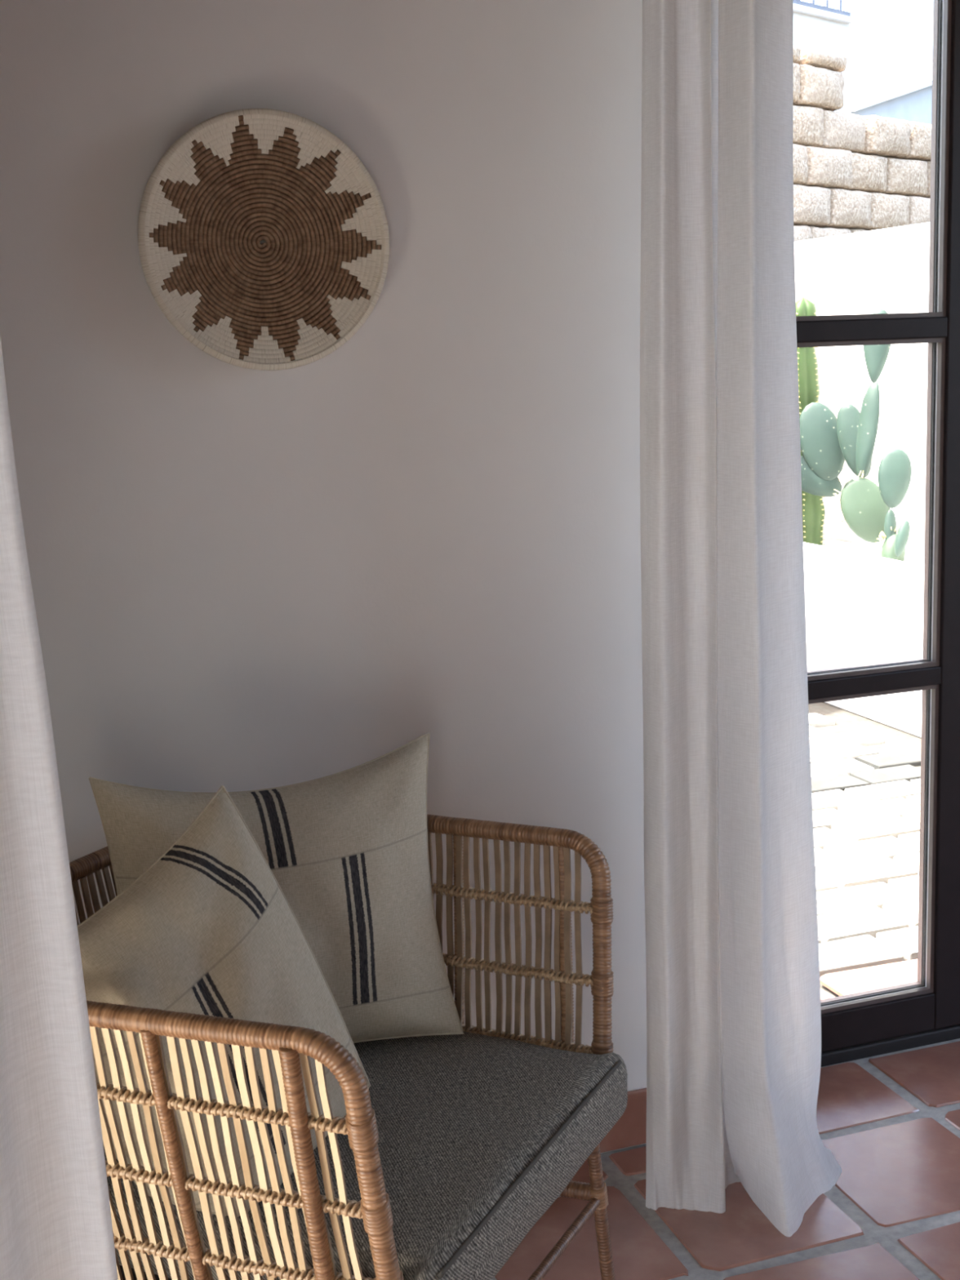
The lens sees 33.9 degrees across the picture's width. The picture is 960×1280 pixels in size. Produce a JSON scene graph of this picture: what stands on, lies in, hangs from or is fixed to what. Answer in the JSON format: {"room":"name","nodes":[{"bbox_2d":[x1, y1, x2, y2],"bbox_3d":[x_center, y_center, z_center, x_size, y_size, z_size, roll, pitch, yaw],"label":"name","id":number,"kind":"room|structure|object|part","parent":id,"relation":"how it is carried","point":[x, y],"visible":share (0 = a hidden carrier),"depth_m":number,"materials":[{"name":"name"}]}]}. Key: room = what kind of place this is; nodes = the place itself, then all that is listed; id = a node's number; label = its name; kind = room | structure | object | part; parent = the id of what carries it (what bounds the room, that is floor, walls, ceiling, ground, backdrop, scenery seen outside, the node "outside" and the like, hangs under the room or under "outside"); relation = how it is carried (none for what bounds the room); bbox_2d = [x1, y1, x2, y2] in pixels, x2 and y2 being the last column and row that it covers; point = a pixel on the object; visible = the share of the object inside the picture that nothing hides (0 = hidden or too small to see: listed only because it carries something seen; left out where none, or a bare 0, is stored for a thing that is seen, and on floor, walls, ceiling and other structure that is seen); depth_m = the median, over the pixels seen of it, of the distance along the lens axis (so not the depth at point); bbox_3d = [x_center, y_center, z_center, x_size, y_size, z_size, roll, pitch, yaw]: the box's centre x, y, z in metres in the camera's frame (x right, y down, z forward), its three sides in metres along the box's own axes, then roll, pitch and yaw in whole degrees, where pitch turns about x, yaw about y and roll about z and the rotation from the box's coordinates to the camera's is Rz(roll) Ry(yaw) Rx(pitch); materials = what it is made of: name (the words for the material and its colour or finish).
{"room":"living room","nodes":[
{"label":"living room","id":0,"kind":"room"},
{"bbox_2d":[0,0,646,1153],"bbox_3d":[0.586,-0.453,2.942,4.000,2.810,0.300,-6,11,-19],"label":"wall","id":1,"kind":"structure","parent":0,"point":[242,579],"depth_m":2.52,"materials":[{"name":"white paint"}]},
{"bbox_2d":[137,108,389,370],"bbox_3d":[-0.328,-0.604,2.392,0.384,0.384,0.053,-6,11,-19],"label":"wall basket","id":2,"kind":"object","parent":1,"relation":"attached to","point":[236,181],"visible":1,"depth_m":2.39,"materials":[{"name":"brown wicker"}]},
{"bbox_2d":[599,1087,646,1153],"bbox_3d":[-0.355,0.942,2.672,1.495,0.109,0.012,-6,11,-19],"label":"baseboard","id":3,"kind":"structure","parent":1,"relation":"attached to","point":[630,1130],"depth_m":2.88,"materials":[{"name":"red tile"}]},
{"bbox_2d":[795,0,959,1052],"bbox_3d":[0.963,-0.316,3.144,1.525,2.320,0.090,-6,11,-19],"label":"door","id":4,"kind":"structure","parent":1,"relation":"in","point":[932,1002],"depth_m":3.12,"materials":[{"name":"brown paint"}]},
{"bbox_3d":[0.602,-0.578,2.951,0.612,0.040,0.056,-6,11,-19],"label":"rail","id":5,"kind":"part","parent":4,"relation":"part of","materials":[{"name":"black metal"}]},
{"bbox_3d":[0.625,0.095,3.075,0.612,0.036,0.056,-6,11,-19],"label":"rail","id":6,"kind":"part","parent":4,"relation":"part of","materials":[{"name":"black metal"}]},
{"bbox_3d":[0.650,0.797,3.203,0.612,0.080,0.056,-6,11,-19],"label":"rail","id":7,"kind":"part","parent":4,"relation":"part of","materials":[{"name":"black metal"}]},
{"bbox_3d":[0.589,-0.944,2.884,0.606,0.700,0.006,-6,11,-19],"label":"glass pane","id":8,"kind":"part","parent":4,"relation":"part of","materials":[{"name":"clear glass"}]},
{"bbox_2d":[820,1024,959,1066],"bbox_3d":[1.000,0.815,3.360,1.525,0.030,0.112,-6,11,-19],"label":"trim","id":9,"kind":"structure","parent":1,"relation":"attached to","point":[839,1055],"depth_m":3.25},
{"bbox_3d":[1.003,-1.559,2.621,2.010,0.039,0.226,-6,11,-19],"label":"curtain rod","id":10,"kind":"object","parent":1,"relation":"attached to","visible":0},
{"bbox_2d":[640,0,841,1236],"bbox_3d":[0.434,-0.258,2.543,0.258,2.461,0.343,5,12,33],"label":"curtain","id":11,"kind":"object","parent":10,"relation":"hanging from","point":[734,1010],"visible":1,"depth_m":2.54,"materials":[{"name":"fabric"}]},
{"bbox_2d":[492,1038,959,1279],"bbox_3d":[1.935,1.532,-0.354,4.128,0.122,7.956,-6,11,-19],"label":"floor","id":12,"kind":"structure","parent":0,"point":[891,1122],"depth_m":2.66,"materials":[{"name":"red tile"}]},
{"bbox_2d":[69,813,614,1279],"bbox_3d":[-0.266,0.704,2.142,0.703,0.757,0.816,3,12,26],"label":"rattan armchair","id":13,"kind":"object","parent":12,"relation":"on","point":[286,1042],"visible":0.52,"depth_m":1.77,"materials":[{"name":"brown wicker"}]},
{"bbox_2d":[102,1031,627,1279],"bbox_3d":[-0.218,0.670,2.133,0.674,0.121,0.640,3,12,25],"label":"seat cushion","id":14,"kind":"object","parent":13,"relation":"on","point":[480,1135],"visible":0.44,"depth_m":2.01,"materials":[{"name":"grey fabric"}]},
{"bbox_2d":[77,785,370,1216],"bbox_3d":[-0.334,0.436,1.888,0.391,0.457,0.230,-10,13,-37],"label":"linen pillow","id":15,"kind":"object","parent":14,"relation":"on","point":[209,928],"visible":0.41,"depth_m":1.87,"materials":[{"name":"beige fabric"}]},
{"bbox_2d":[88,733,463,1043],"bbox_3d":[-0.278,0.381,2.223,0.501,0.430,0.183,-6,11,-19],"label":"linen pillow","id":16,"kind":"object","parent":14,"relation":"on","point":[347,851],"visible":0.61,"depth_m":2.20,"materials":[{"name":"beige fabric"}]},
{"bbox_3d":[0.179,0.863,2.315,0.050,0.351,0.021,-4,11,-11],"label":"leg","id":17,"kind":"part","parent":13,"relation":"part of","materials":[{"name":"wicker"}]},
{"bbox_3d":[0.079,0.359,-1.388,0.220,2.810,7.656,-6,11,-19],"label":"wall","id":18,"kind":"structure","parent":0,"visible":0},
{"bbox_3d":[-0.222,-0.975,-0.328,0.150,0.040,2.140,-6,11,-19],"label":"curtain rod","id":19,"kind":"object","parent":18,"relation":"attached to","visible":0},
{"bbox_2d":[0,335,118,1279],"bbox_3d":[-0.294,0.126,0.579,0.341,2.456,0.449,-6,11,-19],"label":"curtain","id":20,"kind":"object","parent":19,"relation":"hanging from","point":[55,1220],"visible":1,"depth_m":0.76,"materials":[{"name":"fabric"}]},
{"label":"outside","id":21,"kind":"structure","parent":0,"visible":0},
{"bbox_2d":[848,62,932,124],"bbox_3d":[3.670,-4.094,17.375,3.220,4.570,3.600,8,14,44],"label":"house","id":22,"kind":"structure","parent":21,"point":[905,93],"depth_m":15.79,"materials":[{"name":"white paint"}]},
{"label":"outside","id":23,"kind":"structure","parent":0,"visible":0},
{"bbox_2d":[808,702,921,999],"bbox_3d":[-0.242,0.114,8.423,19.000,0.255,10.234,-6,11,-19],"label":"patio","id":24,"kind":"structure","parent":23,"point":[865,772],"depth_m":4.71,"materials":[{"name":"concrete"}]},
{"bbox_2d":[792,3,853,112],"bbox_3d":[1.600,-2.676,11.771,0.930,3.945,2.940,8,14,44],"label":"house","id":25,"kind":"structure","parent":24,"relation":"on","point":[815,28],"depth_m":11.92,"materials":[{"name":"white paint"}]},
{"bbox_2d":[792,0,850,16],"bbox_3d":[1.837,-5.053,11.073,0.050,0.965,2.820,8,14,44],"label":"terrace railing","id":26,"kind":"object","parent":25,"relation":"on","point":[811,4],"visible":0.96,"depth_m":11.90,"materials":[{"name":"grey metal"}]},
{"bbox_2d":[794,222,929,555],"bbox_3d":[2.379,-0.554,5.507,0.190,1.984,5.200,-6,11,-19],"label":"wall","id":27,"kind":"structure","parent":24,"relation":"on","point":[887,269],"depth_m":6.86,"materials":[{"name":"white paint"}]},
{"bbox_2d":[792,45,931,241],"bbox_3d":[1.253,-1.437,7.987,0.651,3.093,5.843,8,14,44],"label":"wall","id":28,"kind":"structure","parent":24,"relation":"on","point":[853,173],"depth_m":8.33,"materials":[{"name":"beige stone"}]},
{"bbox_2d":[803,542,924,737],"bbox_3d":[1.921,0.147,5.460,0.129,0.653,4.800,-6,11,-19],"label":"wall","id":29,"kind":"structure","parent":24,"relation":"on","point":[861,609],"depth_m":6.31,"materials":[{"name":"white paint"}]},
{"bbox_2d":[822,537,924,564],"bbox_3d":[2.129,-0.149,5.485,0.360,0.027,4.760,-6,11,-19],"label":"gravel bed","id":30,"kind":"object","parent":29,"relation":"in","point":[873,550],"visible":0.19,"depth_m":6.92,"materials":[{"name":"white gravel"}]},
{"bbox_2d":[795,297,825,545],"bbox_3d":[1.468,-0.953,7.037,0.180,1.135,0.146,-6,11,-19],"label":"cactus","id":31,"kind":"object","parent":30,"relation":"on","point":[813,508],"visible":0.33,"depth_m":6.96,"materials":[{"name":"green plant"}]},
{"bbox_2d":[799,308,911,561],"bbox_3d":[1.590,-0.851,6.660,0.243,1.072,0.726,-7,11,-23],"label":"prickly pear cactus","id":32,"kind":"object","parent":30,"relation":"on","point":[827,441],"visible":0.93,"depth_m":6.63,"materials":[{"name":"green plant"}]}
]}

